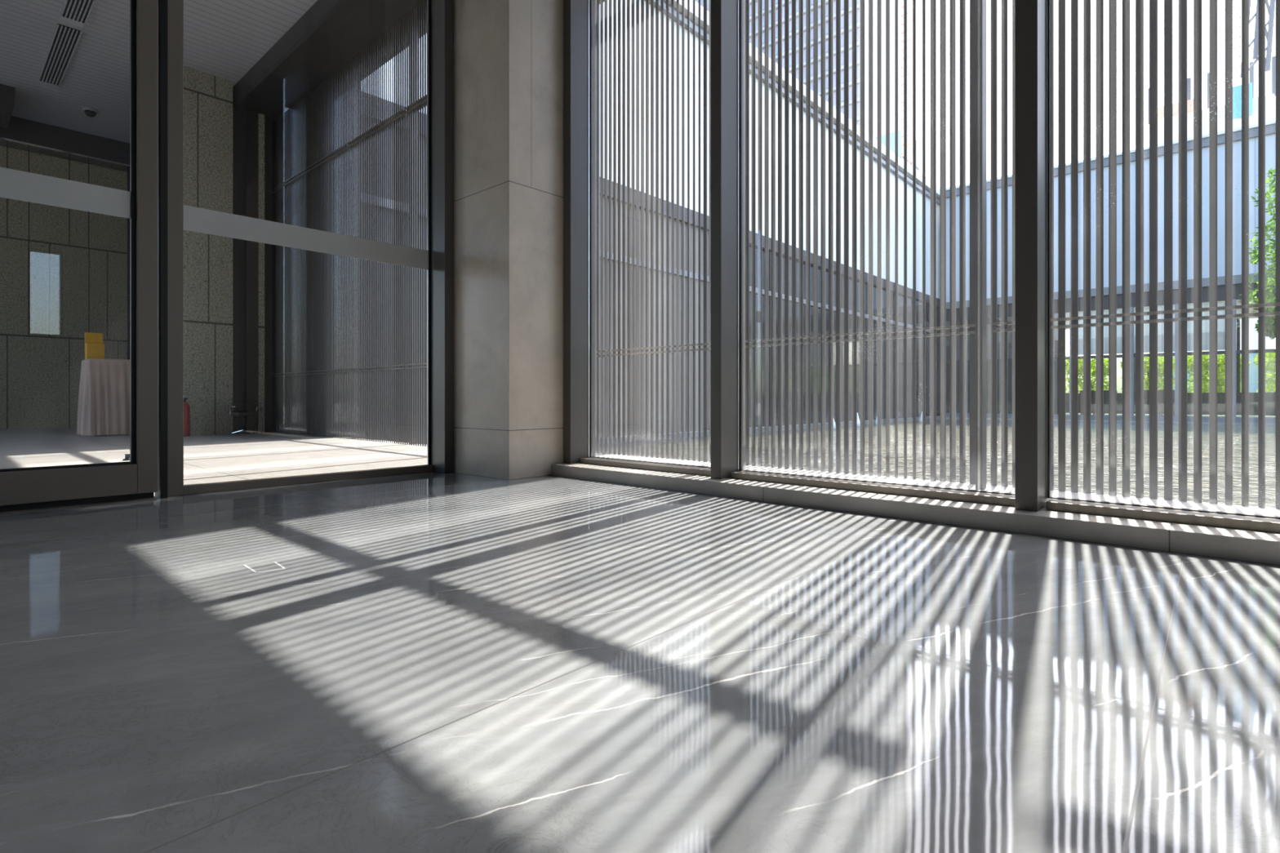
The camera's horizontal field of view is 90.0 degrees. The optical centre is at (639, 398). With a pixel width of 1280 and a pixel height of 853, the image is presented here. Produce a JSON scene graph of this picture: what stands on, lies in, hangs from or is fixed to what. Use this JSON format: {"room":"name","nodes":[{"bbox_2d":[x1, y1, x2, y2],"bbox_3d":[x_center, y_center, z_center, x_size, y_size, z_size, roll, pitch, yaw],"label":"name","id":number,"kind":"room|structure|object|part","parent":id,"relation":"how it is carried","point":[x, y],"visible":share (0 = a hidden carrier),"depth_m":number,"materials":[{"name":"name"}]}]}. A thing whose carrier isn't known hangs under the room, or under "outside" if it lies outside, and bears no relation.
{"room":"lobby","nodes":[
{"label":"lobby","id":0,"kind":"room"},
{"bbox_2d":[0,146,127,429],"bbox_3d":[-9.771,-1.575,6.707,0.300,3.950,6.900,0,0,42],"label":"wall","id":1,"kind":"structure","parent":0,"point":[64,271],"depth_m":8.59,"materials":[{"name":"stone"}]},
{"bbox_2d":[0,84,129,164],"bbox_3d":[-7.868,-3.402,7.551,1.400,0.294,3.900,0,0,42],"label":"bulkhead","id":2,"kind":"object","parent":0,"point":[11,127],"visible":0.5,"depth_m":8.33,"materials":[{"name":"black paint"}]},
{"bbox_2d":[0,137,129,172],"bbox_3d":[-8.282,-3.242,7.869,0.340,0.024,3.620,0,0,42],"label":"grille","id":3,"kind":"object","parent":2,"relation":"attached to","point":[5,142],"visible":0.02,"depth_m":8.51,"materials":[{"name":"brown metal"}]},
{"bbox_2d":[127,171,129,359],"bbox_3d":[-7.177,-1.575,9.553,0.350,3.950,0.800,0,0,42],"label":"wall","id":4,"kind":"structure","parent":0,"point":[128,173],"depth_m":9.15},
{"bbox_2d":[0,0,317,143],"bbox_3d":[-6.941,-3.650,4.444,9.736,0.200,7.320,0,0,42],"label":"ceiling","id":5,"kind":"structure","parent":0,"point":[224,39],"depth_m":6.51,"materials":[{"name":"metal"}]},
{"bbox_2d":[36,22,81,89],"bbox_3d":[-6.101,-3.541,6.705,1.740,0.018,0.176,0,0,42],"label":"ceiling vent","id":6,"kind":"object","parent":5,"relation":"in","point":[64,41],"visible":1,"depth_m":6.61,"materials":[{"name":"grey metal"}]},
{"bbox_3d":[-6.698,-3.545,7.238,0.140,0.010,0.170,0,0,42],"label":"plate","id":7,"kind":"part","parent":6,"relation":"part of","materials":[{"name":"paint"}]},
{"bbox_2d":[57,0,95,29],"bbox_3d":[-4.484,-3.541,5.250,2.490,0.018,0.176,0,0,42],"label":"ceiling vent","id":8,"kind":"object","parent":5,"relation":"in","point":[75,13],"visible":1,"depth_m":5.87,"materials":[{"name":"grey metal"}]},
{"bbox_3d":[-5.360,-3.545,6.034,0.140,0.010,0.170,0,0,42],"label":"plate","id":9,"kind":"part","parent":8,"relation":"part of","materials":[{"name":"paint"}]},
{"bbox_2d":[82,106,97,117],"bbox_3d":[-6.767,-3.507,7.878,0.150,0.085,0.150,0,0,42],"label":"dome camera","id":10,"kind":"object","parent":5,"relation":"attached to","point":[90,112],"visible":1,"depth_m":7.84,"materials":[{"name":"paint"}]},
{"bbox_2d":[183,66,232,435],"bbox_3d":[-4.983,-1.575,7.096,0.500,3.950,0.683,0,0,42],"label":"wall pier","id":11,"kind":"object","parent":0,"point":[207,98],"visible":0.64,"depth_m":7.01,"materials":[{"name":"stone"}]},
{"bbox_2d":[232,106,271,433],"bbox_3d":[-4.596,-1.450,7.488,0.350,3.700,0.417,0,0,42],"label":"wall","id":12,"kind":"structure","parent":0,"point":[245,122],"depth_m":7.35,"materials":[{"name":"black metal"}]},
{"bbox_2d":[257,113,264,432],"bbox_3d":[-4.528,-1.450,7.552,0.365,3.700,0.061,0,0,42],"label":"wall strip","id":13,"kind":"object","parent":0,"point":[260,117],"visible":0.43,"depth_m":7.43,"materials":[{"name":"metal"}]},
{"bbox_2d":[284,84,337,436],"bbox_3d":[-3.623,-1.050,7.209,1.830,4.499,0.130,0,0,42],"label":"wall","id":14,"kind":"structure","parent":0,"point":[336,85],"depth_m":6.81,"materials":[{"name":"black metal"}]},
{"bbox_2d":[232,0,415,117],"bbox_3d":[-4.366,-3.525,7.305,9.736,0.450,0.380,0,0,42],"label":"ceiling beam","id":15,"kind":"structure","parent":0,"point":[329,31],"depth_m":6.11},
{"bbox_2d":[271,0,426,124],"bbox_3d":[-2.383,-3.650,5.985,14.450,0.700,0.310,0,0,42],"label":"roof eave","id":16,"kind":"object","parent":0,"point":[416,2],"visible":0.12,"depth_m":6.08},
{"bbox_2d":[0,427,1279,852],"bbox_3d":[-5.230,0.460,2.971,14.250,0.120,7.420,0,0,42],"label":"floor","id":17,"kind":"structure","parent":0,"point":[435,662],"depth_m":0.93,"materials":[{"name":"stone"}]},
{"bbox_2d":[0,497,156,514],"bbox_3d":[-2.341,0.398,2.107,0.100,0.004,1.200,0,0,42],"label":"trim","id":18,"kind":"structure","parent":17,"relation":"on","point":[153,498],"depth_m":2.36,"materials":[{"name":"brown metal"}]},
{"bbox_2d":[76,358,129,436],"bbox_3d":[-5.787,-0.007,6.949,0.604,0.815,0.462,0,0,42],"label":"table","id":19,"kind":"object","parent":17,"relation":"on","point":[104,396],"visible":0.87,"depth_m":6.76,"materials":[{"name":"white fabric"}]},
{"bbox_2d":[84,332,104,359],"bbox_3d":[-5.857,-0.558,6.871,0.140,0.284,0.150,0,0,42],"label":"box","id":20,"kind":"object","parent":19,"relation":"on","point":[94,345],"visible":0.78,"depth_m":6.84,"materials":[{"name":"yellow cardboard"}]},
{"bbox_2d":[122,453,129,460],"bbox_3d":[-3.290,0.380,4.118,0.060,0.040,0.060,0,0,42],"label":"door stop","id":21,"kind":"object","parent":17,"relation":"on","point":[126,455],"visible":0.59,"depth_m":4.10,"materials":[{"name":"black metal"}]},
{"bbox_2d":[183,398,190,436],"bbox_3d":[-4.777,0.199,6.707,0.135,0.402,0.110,0,0,42],"label":"fire extinguisher","id":22,"kind":"object","parent":17,"relation":"on","point":[186,406],"visible":0.52,"depth_m":6.70,"materials":[{"name":"red paint"}]},
{"bbox_2d":[226,401,261,434],"bbox_3d":[-4.372,0.216,7.082,0.267,0.353,0.296,0,0,42],"label":"swivel chair","id":23,"kind":"object","parent":17,"relation":"on","point":[243,409],"visible":1,"depth_m":7.08,"materials":[{"name":"black leather"}]},
{"bbox_3d":[-4.468,0.133,6.994,0.140,0.094,0.036,0,0,42],"label":"armrest","id":24,"kind":"part","parent":23,"relation":"part of","materials":[{"name":"silver metal"}]},
{"bbox_3d":[-4.456,0.095,7.158,0.040,0.110,0.200,0,0,42],"label":"backrest","id":25,"kind":"part","parent":23,"relation":"part of","materials":[{"name":"black leather"}]},
{"bbox_3d":[-4.367,0.175,7.077,0.240,0.050,0.200,0,0,42],"label":"seat","id":26,"kind":"part","parent":23,"relation":"part of","materials":[{"name":"black leather"}]},
{"bbox_2d":[243,561,285,572],"bbox_3d":[-0.887,0.400,1.516,0.110,0.001,0.067,0,0,42],"label":"floor marking","id":27,"kind":"object","parent":17,"relation":"on","point":[275,562],"depth_m":1.50,"materials":[{"name":"paint"}]},
{"bbox_2d":[247,431,426,453],"bbox_3d":[-2.525,0.800,5.827,14.450,0.800,0.435,0,0,42],"label":"ledge","id":28,"kind":"object","parent":17,"relation":"on","point":[385,445],"visible":0.11,"depth_m":5.83,"materials":[{"name":"stone"}]},
{"bbox_2d":[271,97,303,434],"bbox_3d":[-4.097,-1.450,7.443,1.144,3.700,0.116,0,0,42],"label":"screen","id":29,"kind":"object","parent":28,"relation":"on","point":[278,184],"visible":0.8,"depth_m":7.30,"materials":[{"name":"grey metal"}]},
{"bbox_3d":[-4.114,-2.487,7.414,1.101,0.014,0.051,0,0,42],"label":"rail","id":30,"kind":"part","parent":29,"relation":"part of","materials":[{"name":"metal"}]},
{"bbox_3d":[-4.114,-2.452,7.414,1.101,0.014,0.051,0,0,42],"label":"rail","id":31,"kind":"part","parent":29,"relation":"part of","materials":[{"name":"metal"}]},
{"bbox_3d":[-4.120,-0.285,7.407,1.101,0.010,0.032,0,0,42],"label":"rail","id":32,"kind":"part","parent":29,"relation":"part of","materials":[{"name":"metal"}]},
{"bbox_3d":[-4.120,-0.258,7.407,1.101,0.010,0.032,0,0,42],"label":"rail","id":33,"kind":"part","parent":29,"relation":"part of","materials":[{"name":"metal"}]},
{"bbox_2d":[302,62,347,439],"bbox_3d":[-3.260,-1.450,6.690,1.129,3.700,0.116,0,0,42],"label":"screen","id":34,"kind":"object","parent":28,"relation":"on","point":[313,161],"visible":0.94,"depth_m":6.64,"materials":[{"name":"grey metal"}]},
{"bbox_3d":[-3.652,-1.450,7.080,0.024,3.700,0.060,0,0,42],"label":"post","id":35,"kind":"part","parent":34,"relation":"part of","materials":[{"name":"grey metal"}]},
{"bbox_3d":[-3.272,-2.487,6.656,1.101,0.014,0.051,0,0,42],"label":"rail","id":36,"kind":"part","parent":34,"relation":"part of","materials":[{"name":"metal"}]},
{"bbox_3d":[-3.272,-2.452,6.656,1.101,0.014,0.051,0,0,42],"label":"rail","id":37,"kind":"part","parent":34,"relation":"part of","materials":[{"name":"metal"}]},
{"bbox_3d":[-3.278,-0.285,6.649,1.101,0.010,0.032,0,0,42],"label":"rail","id":38,"kind":"part","parent":34,"relation":"part of","materials":[{"name":"metal"}]},
{"bbox_3d":[-3.278,-0.258,6.649,1.101,0.010,0.032,0,0,42],"label":"rail","id":39,"kind":"part","parent":34,"relation":"part of","materials":[{"name":"metal"}]},
{"bbox_2d":[347,15,408,444],"bbox_3d":[-2.414,-1.450,5.928,1.141,3.700,0.116,0,0,42],"label":"screen","id":40,"kind":"object","parent":28,"relation":"on","point":[358,133],"visible":0.86,"depth_m":5.92,"materials":[{"name":"grey metal"}]},
{"bbox_3d":[-2.810,-1.450,6.322,0.024,3.700,0.060,0,0,42],"label":"post","id":41,"kind":"part","parent":40,"relation":"part of","materials":[{"name":"grey metal"}]},
{"bbox_3d":[-2.436,-0.285,5.891,1.101,0.010,0.032,0,0,42],"label":"rail","id":42,"kind":"part","parent":40,"relation":"part of","materials":[{"name":"metal"}]},
{"bbox_3d":[-2.436,-0.258,5.891,1.101,0.010,0.032,0,0,42],"label":"rail","id":43,"kind":"part","parent":40,"relation":"part of","materials":[{"name":"metal"}]},
{"bbox_3d":[-2.429,-2.487,5.899,1.101,0.014,0.051,0,0,42],"label":"rail","id":44,"kind":"part","parent":40,"relation":"part of","materials":[{"name":"metal"}]},
{"bbox_3d":[-2.429,-2.452,5.899,1.101,0.014,0.051,0,0,42],"label":"rail","id":45,"kind":"part","parent":40,"relation":"part of","materials":[{"name":"metal"}]},
{"bbox_2d":[404,0,426,446],"bbox_3d":[-1.565,-1.450,5.165,1.157,3.700,0.116,0,0,42],"label":"screen","id":46,"kind":"object","parent":28,"relation":"on","point":[416,102],"visible":0.39,"depth_m":5.39,"materials":[{"name":"grey metal"}]},
{"bbox_3d":[-1.968,-1.450,5.564,0.024,3.700,0.060,0,0,42],"label":"post","id":47,"kind":"part","parent":46,"relation":"part of","materials":[{"name":"grey metal"}]},
{"bbox_3d":[-1.587,-2.487,5.141,1.101,0.014,0.051,0,0,42],"label":"rail","id":48,"kind":"part","parent":46,"relation":"part of","materials":[{"name":"metal"}]},
{"bbox_3d":[-1.587,-2.452,5.141,1.101,0.014,0.051,0,0,42],"label":"rail","id":49,"kind":"part","parent":46,"relation":"part of","materials":[{"name":"metal"}]},
{"bbox_3d":[-1.594,-0.285,5.133,1.101,0.010,0.032,0,0,42],"label":"rail","id":50,"kind":"part","parent":46,"relation":"part of","materials":[{"name":"metal"}]},
{"bbox_3d":[-1.594,-0.258,5.133,1.101,0.010,0.032,0,0,42],"label":"rail","id":51,"kind":"part","parent":46,"relation":"part of","materials":[{"name":"metal"}]},
{"bbox_2d":[453,0,563,479],"bbox_3d":[-0.678,-1.460,3.525,0.597,3.720,0.547,0,0,42],"label":"column","id":52,"kind":"structure","parent":17,"relation":"on","point":[508,54],"depth_m":3.26,"materials":[{"name":"stone"}]},
{"bbox_2d":[551,462,1279,565],"bbox_3d":[1.044,0.371,2.141,3.813,0.057,0.260,0,0,42],"label":"curb","id":53,"kind":"structure","parent":17,"relation":"on","point":[1247,545],"depth_m":1.98,"materials":[{"name":"stone"}]},
{"bbox_2d":[563,0,711,476],"bbox_3d":[0.012,-1.488,3.125,0.948,3.663,0.188,0,0,42],"label":"window","id":54,"kind":"structure","parent":53,"relation":"on","point":[580,16],"depth_m":3.38,"materials":[{"name":"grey metal"}]},
{"bbox_3d":[0.056,0.330,3.123,0.881,0.026,0.132,0,0,42],"label":"sill frame","id":55,"kind":"part","parent":54,"relation":"part of","materials":[{"name":"metal"}]},
{"bbox_2d":[711,0,1014,506],"bbox_3d":[0.791,-1.488,2.424,1.147,3.663,0.188,0,0,42],"label":"window","id":56,"kind":"structure","parent":53,"relation":"on","point":[727,16],"depth_m":2.73,"materials":[{"name":"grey metal"}]},
{"bbox_3d":[0.834,0.330,2.423,1.081,0.026,0.132,0,0,42],"label":"sill frame","id":57,"kind":"part","parent":56,"relation":"part of","materials":[{"name":"metal"}]},
{"bbox_2d":[596,454,1279,516],"bbox_3d":[1.271,0.369,2.347,4.150,0.062,0.340,0,0,42],"label":"sill","id":58,"kind":"structure","parent":53,"relation":"on","point":[1131,500],"depth_m":2.39,"materials":[{"name":"stone"}]},
{"bbox_2d":[596,0,711,462],"bbox_3d":[0.118,-1.481,3.650,1.155,3.638,0.116,0,0,42],"label":"screen","id":59,"kind":"object","parent":58,"relation":"on","point":[600,351],"visible":0.68,"depth_m":3.68,"materials":[{"name":"grey metal"}]},
{"bbox_3d":[-0.283,-1.481,4.049,0.024,3.638,0.060,0,0,42],"label":"post","id":60,"kind":"part","parent":59,"relation":"part of","materials":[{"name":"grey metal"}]},
{"bbox_3d":[0.091,-0.285,3.618,1.101,0.010,0.032,0,0,42],"label":"rail","id":61,"kind":"part","parent":59,"relation":"part of","materials":[{"name":"metal"}]},
{"bbox_3d":[0.091,-0.258,3.618,1.101,0.010,0.032,0,0,42],"label":"rail","id":62,"kind":"part","parent":59,"relation":"part of","materials":[{"name":"metal"}]},
{"bbox_2d":[745,0,986,484],"bbox_3d":[0.886,-1.481,2.825,1.135,3.638,0.185,0,0,42],"label":"screen","id":63,"kind":"object","parent":58,"relation":"on","point":[953,326],"visible":0.88,"depth_m":2.81,"materials":[{"name":"grey metal"}]},
{"bbox_3d":[0.933,-0.285,2.860,1.101,0.010,0.032,0,0,42],"label":"rail","id":64,"kind":"part","parent":63,"relation":"part of","materials":[{"name":"metal"}]},
{"bbox_3d":[0.933,-0.258,2.860,1.101,0.010,0.032,0,0,42],"label":"rail","id":65,"kind":"part","parent":63,"relation":"part of","materials":[{"name":"metal"}]},
{"bbox_2d":[975,0,1279,509],"bbox_3d":[1.735,-1.481,2.061,1.152,3.638,0.185,0,0,42],"label":"screen","id":66,"kind":"object","parent":58,"relation":"on","point":[1168,312],"visible":0.83,"depth_m":2.17,"materials":[{"name":"grey metal"}]},
{"bbox_3d":[1.274,-1.481,2.392,0.024,3.638,0.060,0,0,42],"label":"post","id":67,"kind":"part","parent":66,"relation":"part of","materials":[{"name":"grey metal"}]},
{"bbox_3d":[1.775,-0.285,2.102,1.101,0.010,0.032,0,0,42],"label":"rail","id":68,"kind":"part","parent":66,"relation":"part of","materials":[{"name":"metal"}]},
{"bbox_3d":[1.775,-0.258,2.102,1.101,0.010,0.032,0,0,42],"label":"rail","id":69,"kind":"part","parent":66,"relation":"part of","materials":[{"name":"metal"}]},
{"bbox_2d":[1014,0,1279,533],"bbox_3d":[1.645,-1.488,1.656,1.150,3.663,0.188,0,0,42],"label":"window","id":70,"kind":"structure","parent":53,"relation":"on","point":[1032,17],"depth_m":1.95,"materials":[{"name":"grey metal"}]},
{"bbox_3d":[1.690,0.330,1.653,1.078,0.026,0.132,0,0,42],"label":"sill frame","id":71,"kind":"part","parent":70,"relation":"part of","materials":[{"name":"metal"}]},
{"bbox_3d":[-3.424,-1.460,0.996,0.096,3.720,6.900,0,0,42],"label":"wall","id":72,"kind":"structure","parent":0,"visible":0},
{"bbox_2d":[0,0,167,511],"bbox_3d":[-2.324,-1.075,2.152,0.095,2.950,1.190,0,0,42],"label":"door","id":73,"kind":"structure","parent":72,"relation":"in","point":[145,204],"depth_m":2.50,"materials":[{"name":"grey metal"}]},
{"bbox_3d":[-2.318,0.315,2.126,0.050,0.116,1.025,0,0,42],"label":"rail","id":74,"kind":"part","parent":73,"relation":"part of","materials":[{"name":"brown metal"}]},
{"bbox_2d":[167,0,453,496],"bbox_3d":[-1.480,-1.075,3.039,0.165,2.950,1.248,0,0,42],"label":"glass door","id":75,"kind":"structure","parent":72,"relation":"in","point":[437,260],"depth_m":3.23,"materials":[{"name":"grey metal"}]},
{"label":"outside","id":76,"kind":"structure","parent":0,"visible":0},
{"bbox_2d":[596,418,1275,508],"bbox_3d":[12.068,0.945,9.225,22.400,0.250,24.140,0,0,42],"label":"ground","id":77,"kind":"structure","parent":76,"point":[1270,430],"depth_m":9.09,"materials":[{"name":"grey stone"}]},
{"bbox_2d":[857,413,860,426],"bbox_3d":[6.262,0.620,18.446,0.220,0.400,0.220,0,0,42],"label":"fountain jet","id":78,"kind":"object","parent":77,"relation":"on","point":[858,419],"visible":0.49,"depth_m":18.38,"materials":[{"name":"liquid"}]},
{"bbox_2d":[874,415,877,425],"bbox_3d":[7.265,0.670,19.561,0.220,0.300,0.220,0,0,42],"label":"fountain jet","id":79,"kind":"object","parent":77,"relation":"on","point":[876,420],"visible":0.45,"depth_m":19.52,"materials":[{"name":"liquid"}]},
{"bbox_3d":[16.760,0.770,15.187,1.800,0.500,1.800,0,0,42],"label":"planter","id":80,"kind":"object","parent":77,"relation":"in","visible":0},
{"bbox_2d":[1238,168,1275,339],"bbox_3d":[16.997,-3.011,15.042,4.294,7.067,2.654,0,0,45],"label":"tree","id":81,"kind":"object","parent":80,"relation":"on","point":[1270,321],"visible":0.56,"depth_m":15.93,"materials":[{"name":"green plant"}]},
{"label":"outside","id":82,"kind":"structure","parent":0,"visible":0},
{"bbox_2d":[936,415,1275,425],"bbox_3d":[67.004,1.040,52.036,150.000,0.560,113.000,0,0,42],"label":"terrace","id":83,"kind":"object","parent":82,"point":[1131,421],"depth_m":20.98,"materials":[{"name":"grey stone"}]},
{"bbox_2d":[368,0,949,444],"bbox_3d":[4.043,-3.715,21.451,6.380,9.470,31.500,0,0,42],"label":"building","id":84,"kind":"structure","parent":83,"relation":"on","point":[900,162],"depth_m":15.89,"materials":[{"name":"metal"}]},
{"bbox_3d":[-5.610,-1.515,10.127,4.980,4.470,1.650,0,0,42],"label":"dark panel","id":85,"kind":"part","parent":84,"relation":"part of","materials":[{"name":"grey glass"}]},
{"bbox_3d":[3.308,-1.515,16.308,0.070,4.470,0.070,0,0,42],"label":"frame post","id":86,"kind":"part","parent":84,"relation":"part of","materials":[{"name":"grey metal"}]},
{"bbox_3d":[6.118,-1.515,19.430,0.070,4.470,0.070,0,0,42],"label":"frame post","id":87,"kind":"part","parent":84,"relation":"part of","materials":[{"name":"grey metal"}]},
{"bbox_3d":[7.522,-1.515,20.991,0.070,4.470,0.070,0,0,42],"label":"frame post","id":88,"kind":"part","parent":84,"relation":"part of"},
{"bbox_3d":[8.927,-1.515,22.552,0.070,4.470,0.070,0,0,42],"label":"frame post","id":89,"kind":"part","parent":84,"relation":"part of","materials":[{"name":"grey metal"}]},
{"bbox_2d":[695,0,908,137],"bbox_3d":[29.874,-41.390,122.106,34.200,84.420,22.500,0,0,42],"label":"building","id":90,"kind":"structure","parent":83,"relation":"on","point":[866,2],"depth_m":109.35,"materials":[{"name":"white paint"}]},
{"bbox_2d":[874,129,919,170],"bbox_3d":[36.806,-18.140,91.990,4.400,37.920,6.400,0,0,42],"label":"building","id":91,"kind":"structure","parent":83,"relation":"on","point":[892,134],"depth_m":89.58,"materials":[{"name":"grey paint"}]},
{"bbox_2d":[901,0,912,166],"bbox_3d":[32.648,-30.160,78.243,1.041,62.041,1.041,0,0,42],"label":"mast","id":92,"kind":"object","parent":83,"relation":"on","point":[908,4],"visible":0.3,"depth_m":78.17,"materials":[{"name":"white metal"}]},
{"bbox_2d":[1065,358,1108,393],"bbox_3d":[21.844,-0.650,31.186,2.215,2.957,2.060,0,0,42],"label":"tree","id":93,"kind":"object","parent":83,"relation":"on","point":[1080,361],"visible":0.3,"depth_m":30.90,"materials":[{"name":"green plant"}]},
{"bbox_2d":[946,120,1275,423],"bbox_3d":[21.161,-3.690,22.345,30.434,9.420,7.450,0,0,42],"label":"building","id":94,"kind":"structure","parent":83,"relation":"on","point":[1270,126],"depth_m":21.77,"materials":[{"name":"metal"}]},
{"bbox_3d":[15.087,-1.170,23.419,0.100,3.860,0.180,0,0,42],"label":"frame post","id":95,"kind":"part","parent":94,"relation":"part of","materials":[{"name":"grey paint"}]},
{"bbox_3d":[15.526,-1.170,23.024,0.100,3.860,0.180,0,0,42],"label":"frame post","id":96,"kind":"part","parent":94,"relation":"part of","materials":[{"name":"white metal"}]},
{"bbox_2d":[1080,390,1095,415],"bbox_3d":[16.719,0.185,23.887,0.440,0.950,0.440,0,0,42],"label":"dining chair","id":97,"kind":"object","parent":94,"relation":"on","point":[1092,392],"visible":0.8,"depth_m":23.81,"materials":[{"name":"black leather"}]},
{"bbox_3d":[16.585,-0.055,23.738,0.440,0.470,0.040,0,0,42],"label":"backrest","id":98,"kind":"part","parent":97,"relation":"part of","materials":[{"name":"black leather"}]},
{"bbox_2d":[1103,390,1108,404],"bbox_3d":[17.106,0.185,23.539,0.440,0.950,0.440,0,0,42],"label":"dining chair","id":99,"kind":"object","parent":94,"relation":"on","point":[1105,392],"visible":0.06,"depth_m":23.34,"materials":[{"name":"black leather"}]},
{"bbox_3d":[16.808,-1.170,21.870,0.100,3.860,0.180,0,0,42],"label":"frame post","id":100,"kind":"part","parent":94,"relation":"part of","materials":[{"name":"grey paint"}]},
{"bbox_2d":[1143,390,1149,404],"bbox_3d":[18.020,0.185,22.716,0.440,0.950,0.440,0,0,42],"label":"dining chair","id":101,"kind":"object","parent":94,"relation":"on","point":[1146,393],"visible":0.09,"depth_m":22.57,"materials":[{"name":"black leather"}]},
{"bbox_2d":[1143,390,1158,416],"bbox_3d":[18.890,0.185,23.683,0.440,0.950,0.440,0,0,42],"label":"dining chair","id":102,"kind":"object","parent":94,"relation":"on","point":[1157,390],"visible":0.27,"depth_m":23.68,"materials":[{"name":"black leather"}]},
{"bbox_2d":[1160,404,1163,416],"bbox_3d":[19.276,0.185,23.335,0.440,0.950,0.440,0,0,42],"label":"dining chair","id":103,"kind":"object","parent":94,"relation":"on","point":[1162,406],"visible":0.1,"depth_m":23.32,"materials":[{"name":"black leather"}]},
{"bbox_2d":[1158,389,1174,416],"bbox_3d":[18.407,0.185,22.369,0.440,0.950,0.440,0,0,42],"label":"dining chair","id":104,"kind":"object","parent":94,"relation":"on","point":[1161,393],"visible":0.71,"depth_m":22.30,"materials":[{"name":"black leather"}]},
{"bbox_3d":[18.273,-0.055,22.220,0.440,0.470,0.040,0,0,42],"label":"backrest","id":105,"kind":"part","parent":104,"relation":"part of","materials":[{"name":"black leather"}]},
{"bbox_3d":[17.686,-1.170,21.080,0.100,3.860,0.180,0,0,42],"label":"frame post","id":106,"kind":"part","parent":94,"relation":"part of","materials":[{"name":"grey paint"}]},
{"bbox_3d":[18.711,-1.170,20.158,0.100,3.860,0.180,0,0,42],"label":"frame post","id":107,"kind":"part","parent":94,"relation":"part of","materials":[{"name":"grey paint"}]},
{"bbox_2d":[1120,355,1174,390],"bbox_3d":[23.856,-0.655,29.953,2.294,2.966,2.194,0,0,42],"label":"tree","id":108,"kind":"object","parent":83,"relation":"on","point":[1160,359],"visible":0.21,"depth_m":29.58,"materials":[{"name":"green plant"}]},
{"bbox_2d":[1147,55,1275,392],"bbox_3d":[57.039,-14.890,64.097,9.000,31.420,12.400,0,0,42],"label":"building","id":109,"kind":"structure","parent":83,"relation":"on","point":[1237,91],"depth_m":58.32,"materials":[{"name":"white paint"}]},
{"bbox_2d":[1186,350,1250,392],"bbox_3d":[24.986,-0.637,27.788,2.051,2.930,2.059,0,0,-19],"label":"tree","id":110,"kind":"object","parent":83,"relation":"on","point":[1205,362],"visible":0.34,"depth_m":27.61,"materials":[{"name":"green plant"}]},
{"bbox_2d":[1232,0,1241,86],"bbox_3d":[68.082,-41.159,73.263,1.085,84.042,1.085,0,0,42],"label":"mast","id":111,"kind":"object","parent":83,"relation":"on","point":[1240,7],"visible":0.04,"depth_m":72.59,"materials":[{"name":"white metal"}]},
{"bbox_2d":[1252,352,1275,392],"bbox_3d":[26.991,-0.669,26.528,2.160,2.993,2.137,0,0,-11],"label":"tree","id":112,"kind":"object","parent":83,"relation":"on","point":[1270,357],"visible":0.4,"depth_m":26.71,"materials":[{"name":"green plant"}]},
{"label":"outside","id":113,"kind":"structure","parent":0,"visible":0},
{"bbox_2d":[1240,0,1275,77],"bbox_3d":[49.224,-44.185,49.874,3.551,37.260,0.309,0,0,42],"label":"crane jib","id":114,"kind":"object","parent":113,"point":[1271,6],"visible":0.53,"depth_m":49.99,"materials":[{"name":"grey paint"}]}
]}

